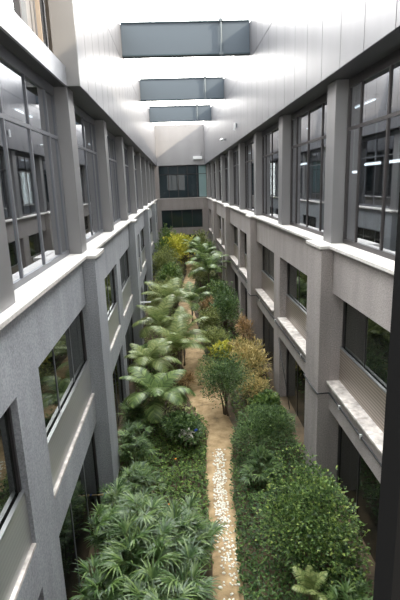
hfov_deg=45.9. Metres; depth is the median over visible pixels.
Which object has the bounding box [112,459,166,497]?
palm
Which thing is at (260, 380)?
croton
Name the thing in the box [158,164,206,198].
window
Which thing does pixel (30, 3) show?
trim
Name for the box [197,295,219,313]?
shrub
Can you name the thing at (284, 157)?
column
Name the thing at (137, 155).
column
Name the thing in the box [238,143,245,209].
column
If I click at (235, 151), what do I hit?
window
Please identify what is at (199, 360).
shrub
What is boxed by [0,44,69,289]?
window
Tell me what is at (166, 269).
shrub
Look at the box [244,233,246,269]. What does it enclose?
window
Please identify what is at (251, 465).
spiky plant
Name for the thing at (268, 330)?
window
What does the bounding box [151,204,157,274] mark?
pilaster
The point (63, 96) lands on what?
column
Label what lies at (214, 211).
pilaster
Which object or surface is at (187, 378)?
shrub
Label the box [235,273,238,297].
window
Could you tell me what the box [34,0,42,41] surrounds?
trim strip
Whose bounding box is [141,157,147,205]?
column
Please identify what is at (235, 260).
sill
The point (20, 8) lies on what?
clerestory window
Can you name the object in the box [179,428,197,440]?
flowers
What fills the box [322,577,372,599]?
palm
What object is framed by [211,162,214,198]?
column
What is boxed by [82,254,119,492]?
pilaster
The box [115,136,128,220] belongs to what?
column
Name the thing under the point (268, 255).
window
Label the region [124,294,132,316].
sill
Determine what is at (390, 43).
soffit
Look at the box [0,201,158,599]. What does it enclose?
wall
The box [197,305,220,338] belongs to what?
shrub
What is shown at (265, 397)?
shrub
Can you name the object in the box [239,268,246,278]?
sill
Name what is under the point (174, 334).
palm
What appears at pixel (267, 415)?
round shrub
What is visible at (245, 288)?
window
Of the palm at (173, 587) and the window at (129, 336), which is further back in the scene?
the window at (129, 336)
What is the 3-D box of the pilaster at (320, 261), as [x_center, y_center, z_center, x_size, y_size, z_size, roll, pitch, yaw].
[2.545,1.516,10.281,0.240,5.400,0.980,-3,14,-2]
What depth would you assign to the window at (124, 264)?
16.77 m
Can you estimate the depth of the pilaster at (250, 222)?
18.57 m
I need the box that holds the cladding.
[155,124,204,165]
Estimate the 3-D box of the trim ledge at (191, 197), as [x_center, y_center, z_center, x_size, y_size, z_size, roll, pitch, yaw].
[-1.713,-9.712,45.038,5.800,0.050,0.230,-3,14,-2]
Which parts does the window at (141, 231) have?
pane, spandrel panel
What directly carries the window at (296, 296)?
in the wall at (368, 289)
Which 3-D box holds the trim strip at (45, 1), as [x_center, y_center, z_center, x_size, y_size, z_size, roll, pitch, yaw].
[-2.781,-5.822,8.399,0.070,3.300,0.030,-3,14,-2]
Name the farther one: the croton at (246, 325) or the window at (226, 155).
the window at (226, 155)
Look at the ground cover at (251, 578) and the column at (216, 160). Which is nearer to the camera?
the ground cover at (251, 578)
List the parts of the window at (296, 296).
frame, rail, spandrel panel, pane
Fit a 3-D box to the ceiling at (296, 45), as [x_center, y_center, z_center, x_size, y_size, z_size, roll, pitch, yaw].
[1.663,-9.123,21.880,0.300,3.596,45.400,-3,14,-2]
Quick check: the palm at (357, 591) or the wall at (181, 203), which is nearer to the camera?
the palm at (357, 591)
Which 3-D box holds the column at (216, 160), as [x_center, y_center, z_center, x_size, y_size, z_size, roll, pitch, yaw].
[1.369,-9.041,35.569,0.375,3.040,0.520,-3,14,-2]
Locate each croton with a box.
[226,335,271,378]
[235,312,255,342]
[236,370,273,403]
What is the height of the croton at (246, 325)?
1.708 m
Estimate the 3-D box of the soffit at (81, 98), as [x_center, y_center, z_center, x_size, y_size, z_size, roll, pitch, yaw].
[-3.373,-7.174,22.089,0.950,0.060,45.400,-3,14,-2]
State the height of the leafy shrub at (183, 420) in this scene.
1.147 m
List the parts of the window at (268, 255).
spandrel panel, pane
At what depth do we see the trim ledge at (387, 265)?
8.96 m
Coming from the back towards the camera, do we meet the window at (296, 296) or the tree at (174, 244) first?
the tree at (174, 244)
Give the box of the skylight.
[120,17,249,58]
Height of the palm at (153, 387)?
1.836 m
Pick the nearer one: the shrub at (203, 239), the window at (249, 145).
the window at (249, 145)
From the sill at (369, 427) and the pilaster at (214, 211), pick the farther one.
the pilaster at (214, 211)
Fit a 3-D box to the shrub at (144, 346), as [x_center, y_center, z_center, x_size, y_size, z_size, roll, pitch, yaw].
[-1.798,2.214,16.461,1.170,1.480,2.217,-4,14,-8]
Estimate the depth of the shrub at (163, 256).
30.81 m
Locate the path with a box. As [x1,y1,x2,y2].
[179,261,243,599]
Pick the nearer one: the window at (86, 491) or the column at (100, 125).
the window at (86, 491)
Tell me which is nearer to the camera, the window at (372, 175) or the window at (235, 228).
the window at (372, 175)
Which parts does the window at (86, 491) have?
frame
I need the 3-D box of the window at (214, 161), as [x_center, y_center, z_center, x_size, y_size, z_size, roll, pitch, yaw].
[1.341,-9.576,37.756,0.070,3.040,3.980,-3,14,-2]
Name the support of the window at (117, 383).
in the wall at (27, 340)
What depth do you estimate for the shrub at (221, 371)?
13.58 m
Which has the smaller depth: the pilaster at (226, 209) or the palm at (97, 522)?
the palm at (97, 522)
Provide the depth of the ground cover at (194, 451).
11.22 m
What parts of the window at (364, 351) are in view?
frame, spandrel panel, rail, pane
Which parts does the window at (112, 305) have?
pane, rail, spandrel panel, frame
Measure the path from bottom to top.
0.067 m
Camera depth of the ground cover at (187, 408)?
17.70 m
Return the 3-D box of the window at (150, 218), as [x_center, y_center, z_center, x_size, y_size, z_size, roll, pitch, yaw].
[-3.575,-4.987,33.996,0.120,1.870,3.300,-3,14,-2]
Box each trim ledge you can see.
[0,199,156,329]
[163,197,206,198]
[207,197,394,274]
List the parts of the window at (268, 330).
frame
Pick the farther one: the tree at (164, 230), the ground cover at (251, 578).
the tree at (164, 230)
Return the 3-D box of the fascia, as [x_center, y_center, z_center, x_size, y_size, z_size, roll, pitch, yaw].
[-2.544,-2.962,4.237,0.740,0.330,8.680,-3,14,-2]
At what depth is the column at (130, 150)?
22.02 m
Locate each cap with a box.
[87,248,103,258]
[306,240,328,248]
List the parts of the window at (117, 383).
frame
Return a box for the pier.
[48,0,79,86]
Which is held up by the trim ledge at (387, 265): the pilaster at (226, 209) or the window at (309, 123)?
the window at (309, 123)
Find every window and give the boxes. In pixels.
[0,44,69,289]
[0,406,31,599]
[13,0,29,27]
[38,310,91,488]
[59,432,100,599]
[74,104,103,242]
[105,267,118,346]
[107,131,120,224]
[113,353,123,430]
[120,249,130,311]
[123,143,131,215]
[125,317,134,380]
[134,152,138,209]
[140,229,145,266]
[143,275,147,311]
[150,218,152,243]
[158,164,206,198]
[161,209,202,227]
[214,161,215,198]
[219,158,221,200]
[225,153,228,203]
[233,147,238,206]
[234,226,237,258]
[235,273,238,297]
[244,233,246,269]
[245,137,253,211]
[245,288,246,318]
[262,122,278,220]
[262,246,273,301]
[263,314,273,370]
[286,262,306,339]
[286,349,304,426]
[290,93,326,235]
[336,424,379,560]
[339,301,389,432]
[343,48,399,260]
[373,188,399,599]
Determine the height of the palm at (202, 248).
2.998 m
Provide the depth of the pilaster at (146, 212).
26.99 m
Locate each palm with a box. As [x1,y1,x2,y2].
[69,548,133,599]
[83,502,136,568]
[89,476,167,537]
[93,491,208,598]
[97,482,131,509]
[109,527,221,599]
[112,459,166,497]
[116,394,149,436]
[117,420,156,467]
[119,366,195,431]
[124,338,181,407]
[125,495,198,554]
[131,294,192,356]
[141,278,198,315]
[141,490,228,580]
[147,316,210,368]
[155,306,208,365]
[173,281,212,320]
[183,236,200,264]
[184,242,219,283]
[184,248,230,298]
[292,565,327,599]
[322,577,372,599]
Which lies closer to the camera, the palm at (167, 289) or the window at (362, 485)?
the window at (362, 485)
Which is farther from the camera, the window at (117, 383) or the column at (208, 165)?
the column at (208, 165)
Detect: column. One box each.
[0,186,15,313]
[53,87,86,253]
[95,120,113,231]
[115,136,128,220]
[127,146,137,213]
[135,153,143,208]
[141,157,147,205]
[145,161,150,202]
[149,164,153,200]
[152,166,155,199]
[207,164,210,197]
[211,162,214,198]
[215,159,219,200]
[221,155,225,202]
[228,150,233,205]
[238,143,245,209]
[254,132,261,215]
[278,114,290,224]
[323,79,348,242]
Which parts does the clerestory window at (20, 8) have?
frame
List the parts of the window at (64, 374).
pane, rail, spandrel panel, frame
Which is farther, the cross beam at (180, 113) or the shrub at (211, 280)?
the cross beam at (180, 113)
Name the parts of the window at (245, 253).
spandrel panel, pane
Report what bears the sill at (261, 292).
attached to the wall at (368, 289)
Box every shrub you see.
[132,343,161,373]
[145,274,179,310]
[152,244,179,278]
[153,233,176,261]
[155,259,182,283]
[160,275,184,311]
[160,409,202,449]
[175,370,195,387]
[187,260,215,292]
[190,229,208,260]
[194,356,223,383]
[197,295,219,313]
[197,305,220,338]
[197,343,254,415]
[200,239,219,273]
[200,326,229,350]
[206,278,233,299]
[207,338,233,361]
[209,281,243,331]
[230,403,299,459]
[246,388,282,413]
[250,444,373,599]
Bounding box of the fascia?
[0,0,66,86]
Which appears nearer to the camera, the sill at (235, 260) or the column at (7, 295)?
the column at (7, 295)
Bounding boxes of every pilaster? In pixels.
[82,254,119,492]
[128,222,143,346]
[144,210,152,290]
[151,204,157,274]
[212,202,217,272]
[224,207,230,286]
[246,217,256,348]
[304,244,333,485]
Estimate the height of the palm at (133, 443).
1.283 m
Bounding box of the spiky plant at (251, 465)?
[238,442,285,488]
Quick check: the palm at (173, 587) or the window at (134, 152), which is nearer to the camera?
the palm at (173, 587)
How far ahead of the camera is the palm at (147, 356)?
14.28 m
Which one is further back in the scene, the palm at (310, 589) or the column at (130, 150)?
the column at (130, 150)
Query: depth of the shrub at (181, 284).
25.29 m
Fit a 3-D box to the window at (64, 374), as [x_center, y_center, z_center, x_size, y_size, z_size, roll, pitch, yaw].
[-2.196,1.378,7.793,0.120,1.870,3.300,-3,14,-2]
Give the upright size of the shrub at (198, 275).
2.332 m
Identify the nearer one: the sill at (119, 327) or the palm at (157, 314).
the sill at (119, 327)
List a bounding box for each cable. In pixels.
[209,231,381,465]
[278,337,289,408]
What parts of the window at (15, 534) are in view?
pane, rail, frame, spandrel panel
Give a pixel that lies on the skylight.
(220, 37)
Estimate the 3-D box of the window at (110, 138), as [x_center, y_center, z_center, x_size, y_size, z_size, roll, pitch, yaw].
[-2.989,-4.025,15.692,0.070,3.040,3.980,-3,14,-2]
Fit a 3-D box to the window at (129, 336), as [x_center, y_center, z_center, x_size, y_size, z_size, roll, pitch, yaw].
[-2.589,1.757,17.138,0.080,2.020,3.300,-3,14,-2]
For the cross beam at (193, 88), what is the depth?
25.12 m
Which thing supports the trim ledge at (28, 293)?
on the wall at (27, 340)
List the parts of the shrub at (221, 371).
stem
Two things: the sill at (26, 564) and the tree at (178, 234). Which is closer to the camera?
the sill at (26, 564)
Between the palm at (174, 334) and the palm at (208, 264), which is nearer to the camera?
the palm at (174, 334)
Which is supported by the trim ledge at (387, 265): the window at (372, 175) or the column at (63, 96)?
the window at (372, 175)
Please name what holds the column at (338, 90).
attached to the wall at (368, 289)
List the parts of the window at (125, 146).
pane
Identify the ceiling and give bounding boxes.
[73,0,156,165]
[203,0,399,163]
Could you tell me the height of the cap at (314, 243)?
0.062 m
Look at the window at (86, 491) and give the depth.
8.28 m
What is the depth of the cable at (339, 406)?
9.83 m
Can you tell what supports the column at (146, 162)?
attached to the wall at (27, 340)
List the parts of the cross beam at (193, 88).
tie rod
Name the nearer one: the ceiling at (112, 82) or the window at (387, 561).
the window at (387, 561)
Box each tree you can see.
[158,223,175,240]
[160,234,191,265]
[170,232,194,267]
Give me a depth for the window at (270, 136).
16.40 m
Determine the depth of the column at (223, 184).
31.00 m
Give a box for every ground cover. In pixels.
[97,414,213,571]
[133,258,198,416]
[193,259,291,436]
[227,430,373,599]
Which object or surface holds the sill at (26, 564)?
attached to the wall at (27, 340)
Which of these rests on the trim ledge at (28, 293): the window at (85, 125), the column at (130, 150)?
the window at (85, 125)
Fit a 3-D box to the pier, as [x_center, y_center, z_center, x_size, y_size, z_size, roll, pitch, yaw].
[-2.436,-5.607,8.103,0.415,3.600,0.060,-3,14,-2]
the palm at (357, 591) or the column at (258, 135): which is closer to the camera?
the palm at (357, 591)
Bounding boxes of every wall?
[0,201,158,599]
[154,164,208,241]
[207,199,393,486]
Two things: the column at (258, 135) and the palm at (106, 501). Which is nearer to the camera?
the palm at (106, 501)
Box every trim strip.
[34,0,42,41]
[44,0,52,52]
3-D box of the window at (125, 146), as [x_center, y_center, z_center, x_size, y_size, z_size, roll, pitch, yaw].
[-3.219,-5.086,20.059,0.070,3.040,3.980,-3,14,-2]
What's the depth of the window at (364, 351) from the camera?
8.44 m
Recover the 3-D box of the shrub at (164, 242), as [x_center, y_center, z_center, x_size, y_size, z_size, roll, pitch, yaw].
[-2.568,-3.326,35.150,1.817,3.424,3.171,-3,14,-5]
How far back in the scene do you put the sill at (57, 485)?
7.59 m
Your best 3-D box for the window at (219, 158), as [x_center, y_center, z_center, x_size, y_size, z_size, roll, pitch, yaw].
[1.571,-8.515,33.389,0.070,3.040,3.980,-3,14,-2]
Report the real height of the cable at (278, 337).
1.593 m
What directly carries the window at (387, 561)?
in the wall
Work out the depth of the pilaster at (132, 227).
18.31 m
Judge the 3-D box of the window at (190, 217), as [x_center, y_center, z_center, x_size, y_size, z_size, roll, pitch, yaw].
[-1.716,-7.860,45.658,3.980,1.720,0.100,-3,14,-2]
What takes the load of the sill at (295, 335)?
attached to the wall at (368, 289)
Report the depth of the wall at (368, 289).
10.31 m
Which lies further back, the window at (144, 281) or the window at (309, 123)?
the window at (144, 281)
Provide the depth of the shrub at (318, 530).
7.92 m
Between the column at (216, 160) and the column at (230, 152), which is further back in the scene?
the column at (216, 160)
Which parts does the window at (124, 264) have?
pane, rail, spandrel panel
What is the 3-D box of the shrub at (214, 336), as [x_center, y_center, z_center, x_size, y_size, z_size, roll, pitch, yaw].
[0.568,1.683,18.742,1.481,1.262,1.866,-6,14,-14]
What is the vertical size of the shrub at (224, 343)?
1.177 m
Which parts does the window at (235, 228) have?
spandrel panel, pane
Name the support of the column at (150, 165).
attached to the wall at (27, 340)
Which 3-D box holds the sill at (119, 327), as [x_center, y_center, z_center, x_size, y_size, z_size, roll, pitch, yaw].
[-2.352,1.232,12.453,0.110,0.050,3.870,-3,14,-2]
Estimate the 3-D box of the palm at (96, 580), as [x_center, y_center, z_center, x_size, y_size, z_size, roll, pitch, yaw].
[-1.408,4.514,7.107,1.080,1.397,1.514,0,14,6]
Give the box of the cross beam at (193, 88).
[139,75,223,101]
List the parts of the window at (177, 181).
teal pane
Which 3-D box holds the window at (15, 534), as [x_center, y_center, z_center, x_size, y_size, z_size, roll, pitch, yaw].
[-1.970,2.424,3.489,0.120,1.870,3.870,-3,14,-2]
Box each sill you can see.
[9,543,36,599]
[53,393,94,498]
[110,325,120,350]
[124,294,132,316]
[230,255,237,265]
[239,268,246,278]
[255,288,273,311]
[277,317,305,355]
[326,380,383,454]
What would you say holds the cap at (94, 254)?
on the pilaster at (93, 269)
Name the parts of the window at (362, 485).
frame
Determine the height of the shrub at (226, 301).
2.375 m
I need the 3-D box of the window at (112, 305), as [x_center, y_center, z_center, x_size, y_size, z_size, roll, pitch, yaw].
[-2.429,0.302,12.223,0.120,1.870,3.870,-3,14,-2]
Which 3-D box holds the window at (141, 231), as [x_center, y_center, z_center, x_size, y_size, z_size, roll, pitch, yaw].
[-3.115,-2.865,25.261,0.120,1.870,3.300,-3,14,-2]
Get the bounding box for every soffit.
[0,29,155,165]
[206,27,399,163]
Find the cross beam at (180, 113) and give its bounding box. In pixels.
[149,104,210,122]
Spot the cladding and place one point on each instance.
(175, 144)
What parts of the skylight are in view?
tie rod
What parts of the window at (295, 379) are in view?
frame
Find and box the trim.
[27,0,48,47]
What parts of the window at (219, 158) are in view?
pane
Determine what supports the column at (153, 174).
attached to the wall at (27, 340)
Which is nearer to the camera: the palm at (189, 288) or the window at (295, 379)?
the window at (295, 379)
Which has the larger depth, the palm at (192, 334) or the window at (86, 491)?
the palm at (192, 334)

